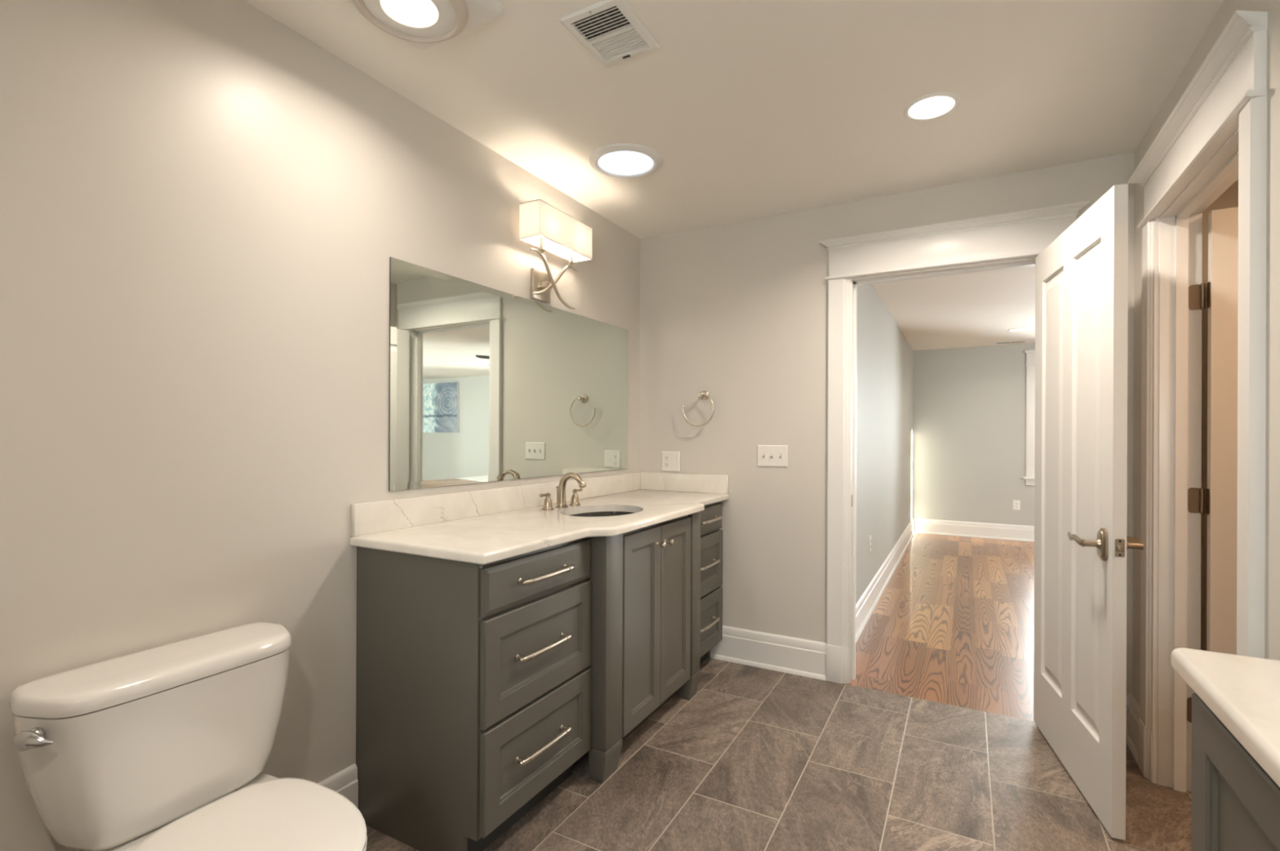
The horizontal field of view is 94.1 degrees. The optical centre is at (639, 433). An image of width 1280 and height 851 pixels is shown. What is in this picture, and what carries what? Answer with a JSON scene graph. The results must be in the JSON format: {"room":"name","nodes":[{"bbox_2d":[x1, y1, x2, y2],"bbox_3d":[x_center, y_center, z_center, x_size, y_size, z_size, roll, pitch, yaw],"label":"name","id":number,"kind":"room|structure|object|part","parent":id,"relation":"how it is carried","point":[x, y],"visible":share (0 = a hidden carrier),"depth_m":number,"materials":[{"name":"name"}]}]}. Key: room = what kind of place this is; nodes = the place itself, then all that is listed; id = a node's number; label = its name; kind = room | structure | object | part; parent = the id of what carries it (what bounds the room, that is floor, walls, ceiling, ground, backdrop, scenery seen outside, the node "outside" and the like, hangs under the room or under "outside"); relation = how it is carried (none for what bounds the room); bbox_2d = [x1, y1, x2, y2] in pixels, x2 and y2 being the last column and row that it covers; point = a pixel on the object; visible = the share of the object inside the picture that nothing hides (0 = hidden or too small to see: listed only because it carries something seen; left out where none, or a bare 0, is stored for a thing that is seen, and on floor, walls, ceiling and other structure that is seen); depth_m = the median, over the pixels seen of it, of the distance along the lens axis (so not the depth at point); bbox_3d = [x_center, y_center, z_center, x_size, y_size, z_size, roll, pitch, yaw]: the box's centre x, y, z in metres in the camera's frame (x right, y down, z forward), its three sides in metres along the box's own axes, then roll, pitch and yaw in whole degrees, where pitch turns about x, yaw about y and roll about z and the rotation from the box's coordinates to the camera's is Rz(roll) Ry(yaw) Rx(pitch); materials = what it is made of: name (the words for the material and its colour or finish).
{"room":"bathroom","nodes":[
{"label":"bathroom","id":0,"kind":"room"},
{"bbox_2d":[0,0,639,850],"bbox_3d":[-1.065,0.034,1.792,0.115,2.556,4.430,0,0,29],"label":"wall","id":1,"kind":"structure","parent":0,"point":[205,207],"depth_m":1.55,"materials":[{"name":"grey paint"}]},
{"bbox_2d":[317,763,358,808],"bbox_3d":[-1.464,1.158,0.922,0.030,0.183,2.294,0,0,29],"label":"baseboard","id":2,"kind":"structure","parent":1,"relation":"attached to","point":[344,782],"depth_m":1.89,"materials":[{"name":"white wood"}]},
{"bbox_2d":[351,471,640,536],"bbox_3d":[-0.459,0.278,2.755,0.019,0.103,1.922,0,0,29],"label":"backsplash","id":3,"kind":"structure","parent":1,"relation":"attached to","point":[373,517],"depth_m":2.33,"materials":[{"name":"white stone"}]},
{"bbox_2d":[388,257,628,491],"bbox_3d":[-0.465,-0.203,2.752,0.008,0.802,1.624,0,0,29],"label":"wall mirror","id":4,"kind":"object","parent":1,"relation":"attached to","point":[486,384],"visible":1,"depth_m":2.49,"materials":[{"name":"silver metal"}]},
{"bbox_2d":[519,199,592,309],"bbox_3d":[-0.392,-0.796,2.734,0.151,0.398,0.403,0,0,29],"label":"wall light","id":5,"kind":"object","parent":1,"relation":"attached to","point":[544,226],"visible":1,"depth_m":2.69,"materials":[{"name":"fabric"}]},
{"bbox_3d":[-0.392,-0.701,2.722,0.023,0.208,0.336,0,0,26],"label":"arm","id":6,"kind":"part","parent":5,"relation":"part of","materials":[{"name":"silver metal"}]},
{"bbox_3d":[-0.389,-0.709,2.751,0.021,0.189,0.322,0,0,33],"label":"arm","id":7,"kind":"part","parent":5,"relation":"part of","materials":[{"name":"silver metal"}]},
{"bbox_3d":[-0.376,-0.917,2.726,0.112,0.151,0.400,0,0,29],"label":"lamp shade","id":8,"kind":"part","parent":5,"relation":"part of","materials":[{"name":"fabric"}]},
{"bbox_2d":[243,0,1224,238],"bbox_3d":[0.787,-1.207,0.778,4.100,0.060,4.200,0,0,29],"label":"ceiling","id":9,"kind":"structure","parent":0,"point":[750,109],"depth_m":2.02,"materials":[{"name":"paint"}]},
{"bbox_2d":[347,0,503,49],"bbox_3d":[-0.606,-1.161,1.594,0.346,0.042,0.344,0,0,29],"label":"fan light","id":10,"kind":"object","parent":9,"relation":"attached to","point":[424,24],"visible":1,"depth_m":1.65,"materials":[{"name":"beige plastic"}]},
{"bbox_2d":[558,0,660,66],"bbox_3d":[-0.085,-1.173,1.753,0.200,0.013,0.244,0,0,29],"label":"ceiling vent","id":11,"kind":"object","parent":9,"relation":"in","point":[609,29],"visible":1,"depth_m":1.74,"materials":[{"name":"white"}]},
{"bbox_2d":[589,143,662,178],"bbox_3d":[-0.061,-1.167,2.579,0.316,0.026,0.316,0,0,29],"label":"recessed light","id":12,"kind":"object","parent":9,"relation":"attached to","point":[621,161],"visible":1,"depth_m":2.54,"materials":[{"name":"white plastic"}]},
{"bbox_2d":[903,92,959,121],"bbox_3d":[1.047,-1.172,2.144,0.184,0.007,0.184,0,0,29],"label":"recessed light","id":13,"kind":"object","parent":9,"relation":"in","point":[935,105],"visible":1,"depth_m":2.13,"materials":[{"name":"white plastic"}]},
{"bbox_2d":[365,532,1191,850],"bbox_3d":[3.917,1.301,2.135,8.300,0.060,9.600,0,0,29],"label":"floor","id":14,"kind":"structure","parent":0,"point":[758,758],"depth_m":2.30,"materials":[{"name":"tile"}]},
{"bbox_2d":[8,621,367,850],"bbox_3d":[-0.881,0.883,1.269,0.696,0.737,0.545,0,0,29],"label":"toilet","id":15,"kind":"object","parent":14,"relation":"on","point":[166,747],"visible":1,"depth_m":1.27,"materials":[{"name":"white ceramic"}]},
{"bbox_3d":[-1.157,0.584,1.135,0.068,0.038,0.043,0,0,29],"label":"flush lever","id":16,"kind":"part","parent":15,"relation":"part of","materials":[{"name":"silver metal"}]},
{"bbox_3d":[-1.086,0.533,1.392,0.217,0.038,0.528,0,0,29],"label":"tank lid","id":17,"kind":"part","parent":15,"relation":"part of","materials":[{"name":"white ceramic"}]},
{"bbox_3d":[-1.087,0.709,1.392,0.209,0.309,0.522,0,0,29],"label":"tank","id":18,"kind":"part","parent":15,"relation":"part of","materials":[{"name":"white ceramic"}]},
{"bbox_3d":[-0.880,1.058,1.278,0.668,0.386,0.366,0,0,29],"label":"bowl","id":19,"kind":"part","parent":15,"relation":"part of","materials":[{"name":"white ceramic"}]},
{"bbox_3d":[-0.775,0.837,1.221,0.462,0.020,0.364,0,0,29],"label":"seat lid","id":20,"kind":"part","parent":15,"relation":"part of","materials":[{"name":"white plastic"}]},
{"bbox_2d":[355,537,591,850],"bbox_3d":[-0.528,0.807,2.036,0.590,0.891,0.557,0,0,29],"label":"base cabinet","id":21,"kind":"object","parent":14,"relation":"on","point":[473,681],"visible":0.95,"depth_m":1.81,"materials":[{"name":"grey paint"}]},
{"bbox_3d":[-0.314,0.992,1.920,0.018,0.293,0.547,0,0,29],"label":"drawer","id":22,"kind":"part","parent":21,"relation":"part of","materials":[{"name":"grey paint"}]},
{"bbox_3d":[-0.312,0.449,1.920,0.018,0.137,0.547,0,0,29],"label":"drawer","id":23,"kind":"part","parent":21,"relation":"part of","materials":[{"name":"grey paint"}]},
{"bbox_3d":[-0.313,0.681,1.920,0.018,0.306,0.547,0,0,29],"label":"drawer","id":24,"kind":"part","parent":21,"relation":"part of","materials":[{"name":"grey paint"}]},
{"bbox_3d":[-0.302,0.988,1.900,0.042,0.017,0.260,0,0,29],"label":"handle","id":25,"kind":"part","parent":21,"relation":"part of","materials":[{"name":"silver metal"}]},
{"bbox_3d":[-0.301,0.677,1.900,0.042,0.017,0.260,0,0,29],"label":"handle","id":26,"kind":"part","parent":21,"relation":"part of","materials":[{"name":"silver metal"}]},
{"bbox_3d":[-0.291,0.445,1.895,0.042,0.017,0.260,0,0,29],"label":"handle","id":27,"kind":"part","parent":21,"relation":"part of","materials":[{"name":"silver metal"}]},
{"bbox_2d":[587,511,700,782],"bbox_3d":[-0.164,0.809,2.648,0.641,0.891,0.862,0,0,29],"label":"base cabinet","id":28,"kind":"object","parent":14,"relation":"on","point":[646,582],"visible":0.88,"depth_m":2.38,"materials":[{"name":"grey paint"}]},
{"bbox_2d":[350,471,728,564],"bbox_3d":[-0.186,0.295,2.604,0.644,0.134,1.924,0,0,29],"label":"countertop","id":29,"kind":"structure","parent":28,"relation":"on","point":[490,525],"depth_m":2.25,"materials":[{"name":"white stone"}]},
{"bbox_2d":[538,471,586,510],"bbox_3d":[-0.310,0.251,2.669,0.161,0.158,0.320,0,0,29],"label":"faucet","id":30,"kind":"object","parent":29,"relation":"on","point":[561,496],"visible":1,"depth_m":2.67,"materials":[{"name":"silver metal"}]},
{"bbox_3d":[-0.409,0.293,2.589,0.054,0.074,0.085,0,0,29],"label":"handle","id":31,"kind":"part","parent":30,"relation":"part of","materials":[{"name":"silver metal"}]},
{"bbox_3d":[-0.309,0.251,2.668,0.159,0.158,0.060,0,0,29],"label":"spout","id":32,"kind":"part","parent":30,"relation":"part of","materials":[{"name":"silver metal"}]},
{"bbox_3d":[-0.296,0.293,2.795,0.054,0.074,0.085,0,0,29],"label":"handle","id":33,"kind":"part","parent":30,"relation":"part of","materials":[{"name":"silver metal"}]},
{"bbox_2d":[569,511,642,531],"bbox_3d":[-0.163,0.448,2.588,0.363,0.169,0.473,0,0,29],"label":"sink","id":34,"kind":"object","parent":29,"relation":"in","point":[601,513],"visible":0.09,"depth_m":2.78,"materials":[{"name":"grey ceramic"}]},
{"bbox_3d":[-0.125,0.809,2.204,0.073,0.891,0.120,0,0,29],"label":"post","id":35,"kind":"part","parent":28,"relation":"part of","materials":[{"name":"grey paint"}]},
{"bbox_3d":[0.005,0.768,2.392,0.021,0.760,0.308,0,0,29],"label":"door","id":36,"kind":"part","parent":28,"relation":"part of","materials":[{"name":"grey paint"}]},
{"bbox_3d":[0.088,0.459,2.479,0.039,0.027,0.027,0,0,29],"label":"knob","id":37,"kind":"part","parent":28,"relation":"part of","materials":[{"name":"silver metal"}]},
{"bbox_3d":[0.124,0.459,2.544,0.039,0.027,0.027,0,0,29],"label":"knob","id":38,"kind":"part","parent":28,"relation":"part of","materials":[{"name":"silver metal"}]},
{"bbox_3d":[0.155,0.768,2.665,0.021,0.760,0.310,0,0,29],"label":"door","id":39,"kind":"part","parent":28,"relation":"part of","materials":[{"name":"grey paint"}]},
{"bbox_3d":[0.238,0.810,2.865,0.073,0.891,0.096,0,0,29],"label":"post","id":40,"kind":"part","parent":28,"relation":"part of","materials":[{"name":"grey paint"}]},
{"bbox_2d":[700,502,722,663],"bbox_3d":[0.132,0.810,3.240,0.590,0.891,0.442,0,0,29],"label":"base cabinet","id":41,"kind":"object","parent":14,"relation":"on","point":[711,518],"visible":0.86,"depth_m":3.17,"materials":[{"name":"grey paint"}]},
{"bbox_3d":[0.359,0.991,3.104,0.042,0.017,0.260,0,0,29],"label":"handle","id":42,"kind":"part","parent":41,"relation":"part of","materials":[{"name":"silver metal"}]},
{"bbox_3d":[0.360,0.680,3.104,0.042,0.017,0.260,0,0,29],"label":"handle","id":43,"kind":"part","parent":41,"relation":"part of","materials":[{"name":"silver metal"}]},
{"bbox_3d":[0.347,0.995,3.124,0.018,0.293,0.432,0,0,29],"label":"drawer","id":44,"kind":"part","parent":41,"relation":"part of","materials":[{"name":"grey paint"}]},
{"bbox_3d":[0.348,0.684,3.124,0.018,0.306,0.432,0,0,29],"label":"drawer","id":45,"kind":"part","parent":41,"relation":"part of","materials":[{"name":"grey paint"}]},
{"bbox_3d":[0.349,0.452,3.124,0.018,0.137,0.432,0,0,29],"label":"drawer","id":46,"kind":"part","parent":41,"relation":"part of","materials":[{"name":"grey paint"}]},
{"bbox_3d":[0.370,0.448,3.099,0.042,0.017,0.260,0,0,29],"label":"handle","id":47,"kind":"part","parent":41,"relation":"part of","materials":[{"name":"silver metal"}]},
{"bbox_2d":[1191,692,1279,850],"bbox_3d":[0.701,0.812,0.123,0.603,0.891,1.475,0,0,29],"label":"vanity cabinet","id":48,"kind":"object","parent":14,"relation":"on","point":[1235,802],"visible":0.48,"depth_m":0.78,"materials":[{"name":"grey paint"}]},
{"bbox_2d":[1170,647,1279,786],"bbox_3d":[0.720,0.299,0.129,0.578,0.134,1.562,0,0,29],"label":"countertop","id":49,"kind":"structure","parent":48,"relation":"on","point":[1242,691],"depth_m":0.78,"materials":[{"name":"white stone"}]},
{"bbox_2d":[856,284,913,603],"bbox_3d":[2.258,0.090,5.509,0.115,2.470,5.285,0,0,29],"label":"wall","id":50,"kind":"structure","parent":0,"point":[885,357],"depth_m":4.83,"materials":[{"name":"grey paint"}]},
{"bbox_2d":[868,534,871,552],"bbox_3d":[1.661,0.792,4.298,0.008,0.116,0.072,0,0,29],"label":"outlet plate","id":51,"kind":"object","parent":50,"relation":"attached to","point":[869,541],"visible":1,"depth_m":4.27,"materials":[{"name":"white plastic"}]},
{"bbox_2d":[855,517,915,643],"bbox_3d":[2.293,1.173,5.431,0.030,0.183,5.185,0,0,29],"label":"baseboard","id":52,"kind":"structure","parent":50,"relation":"attached to","point":[867,602],"depth_m":4.67,"materials":[{"name":"white wood"}]},
{"bbox_2d":[639,151,1238,693],"bbox_3d":[1.871,0.045,2.642,4.215,2.556,0.115,0,0,29],"label":"wall","id":53,"kind":"structure","parent":0,"point":[737,313],"depth_m":3.21,"materials":[{"name":"grey paint"}]},
{"bbox_2d":[661,450,679,471],"bbox_3d":[0.178,0.160,3.500,0.117,0.117,0.008,0,0,29],"label":"outlet plate","id":54,"kind":"object","parent":53,"relation":"attached to","point":[670,460],"visible":1,"depth_m":3.50,"materials":[{"name":"white plastic"}]},
{"bbox_2d":[663,462,669,466],"bbox_3d":[0.157,0.180,3.510,0.033,0.029,0.004,0,0,29],"label":"receptacle","id":55,"kind":"object","parent":54,"relation":"attached to","point":[665,464],"depth_m":3.51,"materials":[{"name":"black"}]},
{"bbox_2d":[663,455,669,460],"bbox_3d":[0.157,0.140,3.510,0.033,0.029,0.004,0,0,29],"label":"receptacle","id":56,"kind":"object","parent":54,"relation":"attached to","point":[665,457],"depth_m":3.51,"materials":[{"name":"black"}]},
{"bbox_2d":[681,390,714,426],"bbox_3d":[0.336,-0.146,3.381,0.196,0.204,0.067,0,0,29],"label":"towel ring","id":57,"kind":"object","parent":53,"relation":"attached to","point":[704,394],"visible":1,"depth_m":3.35,"materials":[{"name":"silver metal"}]},
{"bbox_3d":[0.352,-0.221,3.372,0.054,0.054,0.067,0,0,29],"label":"post","id":58,"kind":"part","parent":57,"relation":"part of","materials":[{"name":"silver metal"}]},
{"bbox_2d":[757,444,787,466],"bbox_3d":[0.709,0.118,3.204,0.165,0.115,0.017,0,0,29],"label":"switch plate","id":59,"kind":"object","parent":53,"relation":"attached to","point":[774,455],"visible":1,"depth_m":3.20,"materials":[{"name":"white plastic"}]},
{"bbox_2d":[710,625,1133,736],"bbox_3d":[1.012,1.168,3.028,2.345,0.183,0.030,0,0,29],"label":"baseboard","id":60,"kind":"structure","parent":53,"relation":"attached to","point":[786,654],"depth_m":3.19,"materials":[{"name":"white wood"}]},
{"bbox_2d":[818,200,1090,683],"bbox_3d":[1.436,0.142,2.843,1.114,2.239,0.181,0,0,29],"label":"door frame","id":61,"kind":"structure","parent":53,"relation":"attached to","point":[1011,240],"depth_m":3.01,"materials":[{"name":"white wood"}]},
{"bbox_3d":[1.011,0.237,3.032,0.104,2.046,0.028,0,0,29],"label":"casing","id":62,"kind":"part","parent":61,"relation":"part of","materials":[{"name":"white wood"}]},
{"bbox_3d":[1.413,-0.958,2.792,1.114,0.039,0.066,0,0,29],"label":"crown","id":63,"kind":"part","parent":61,"relation":"part of","materials":[{"name":"white wood"}]},
{"bbox_2d":[1033,183,1143,839],"bbox_3d":[1.612,0.240,2.222,0.179,2.020,0.822,0,0,19],"label":"door","id":64,"kind":"structure","parent":53,"relation":"in","point":[1081,544],"depth_m":2.06,"materials":[{"name":"white wood"}]},
{"bbox_3d":[1.458,0.347,1.969,0.051,0.032,0.128,0,0,19],"label":"lever","id":65,"kind":"part","parent":64,"relation":"part of","materials":[{"name":"silver metal"}]},
{"bbox_3d":[1.474,0.352,1.907,0.022,0.104,0.054,0,0,19],"label":"lever handle","id":66,"kind":"part","parent":64,"relation":"part of","materials":[{"name":"silver metal"}]},
{"bbox_3d":[1.482,0.352,1.841,0.025,0.056,0.002,0,0,19],"label":"latch plate","id":67,"kind":"part","parent":64,"relation":"part of","materials":[{"name":"silver metal"}]},
{"bbox_3d":[1.579,0.348,1.928,0.051,0.032,0.127,0,0,19],"label":"lever","id":68,"kind":"part","parent":64,"relation":"part of","materials":[{"name":"silver metal"}]},
{"bbox_2d":[871,266,1035,350],"bbox_3d":[5.434,-1.103,3.712,7.175,0.060,5.185,0,0,29],"label":"ceiling","id":69,"kind":"structure","parent":0,"point":[979,308],"depth_m":5.11,"materials":[{"name":"paint"}]},
{"bbox_2d":[994,339,1027,343],"bbox_3d":[4.326,-1.072,6.958,0.330,0.009,0.120,0,0,29],"label":"ceiling vent","id":70,"kind":"object","parent":69,"relation":"in","point":[1026,340],"visible":1,"depth_m":6.94,"materials":[{"name":"grey metal"}]},
{"bbox_2d":[1007,328,1026,331],"bbox_3d":[3.902,-1.075,6.164,0.170,0.007,0.170,0,0,29],"label":"recessed light","id":71,"kind":"object","parent":69,"relation":"in","point":[1015,329],"visible":1,"depth_m":6.16,"materials":[{"name":"white plastic"}]},
{"bbox_2d":[912,343,1035,530],"bbox_3d":[6.751,0.108,6.001,7.290,2.470,0.100,0,0,29],"label":"wall","id":72,"kind":"structure","parent":0,"point":[969,422],"depth_m":7.39,"materials":[{"name":"grey paint"}]},
{"bbox_2d":[915,518,1034,541],"bbox_3d":[6.678,1.191,5.964,7.145,0.183,0.030,0,0,29],"label":"baseboard","id":73,"kind":"structure","parent":72,"relation":"attached to","point":[962,528],"depth_m":7.35,"materials":[{"name":"white wood"}]},
{"bbox_2d":[1013,499,1020,510],"bbox_3d":[4.523,0.854,7.160,0.072,0.116,0.008,0,0,29],"label":"outlet plate","id":74,"kind":"object","parent":72,"relation":"attached to","point":[1016,504],"visible":1,"depth_m":7.16,"materials":[{"name":"white plastic"}]},
{"bbox_2d":[1022,349,1035,484],"bbox_3d":[5.141,-0.191,6.847,1.250,1.605,0.143,0,0,29],"label":"window","id":75,"kind":"structure","parent":72,"relation":"in","point":[1030,354],"depth_m":7.08,"materials":[{"name":"white glass"}]},
{"bbox_3d":[5.128,0.527,6.830,1.250,0.022,0.105,0,0,29],"label":"sill","id":76,"kind":"part","parent":75,"relation":"part of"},
{"bbox_3d":[4.647,-0.149,7.087,0.095,1.326,0.022,0,0,29],"label":"casing","id":77,"kind":"part","parent":75,"relation":"part of","materials":[{"name":"white wood"}]},
{"bbox_2d":[1132,0,1279,705],"bbox_3d":[1.783,0.045,0.164,1.755,2.556,4.315,0,0,29],"label":"wall","id":78,"kind":"structure","parent":0,"point":[1272,620],"depth_m":1.37,"materials":[{"name":"grey paint"}]},
{"bbox_2d":[1125,696,1140,765],"bbox_3d":[1.606,1.171,1.704,0.030,0.183,1.720,0,0,29],"label":"baseboard","id":79,"kind":"structure","parent":78,"relation":"attached to","point":[1132,739],"depth_m":2.38,"materials":[{"name":"white wood"}]},
{"bbox_2d":[1127,10,1266,791],"bbox_3d":[1.708,0.143,1.801,0.181,2.239,1.068,0,0,29],"label":"door frame","id":80,"kind":"structure","parent":78,"relation":"attached to","point":[1215,136],"depth_m":2.10,"materials":[{"name":"white wood"}]},
{"bbox_3d":[1.885,0.240,2.205,0.028,2.046,0.104,0,0,29],"label":"casing","id":81,"kind":"part","parent":80,"relation":"part of","materials":[{"name":"white wood"}]},
{"bbox_3d":[1.662,-0.957,1.829,0.066,0.039,1.068,0,0,29],"label":"crown","id":82,"kind":"part","parent":80,"relation":"part of","materials":[{"name":"white wood"}]},
{"bbox_3d":[1.462,0.239,1.434,0.028,2.046,0.104,0,0,29],"label":"casing","id":83,"kind":"part","parent":80,"relation":"part of","materials":[{"name":"white wood"}]},
{"bbox_2d":[1186,206,1238,722],"bbox_3d":[2.272,0.244,1.893,0.793,2.018,0.048,0,0,30],"label":"door","id":84,"kind":"structure","parent":78,"relation":"in","point":[1222,286],"depth_m":2.03,"materials":[{"name":"white wood"}]}
]}

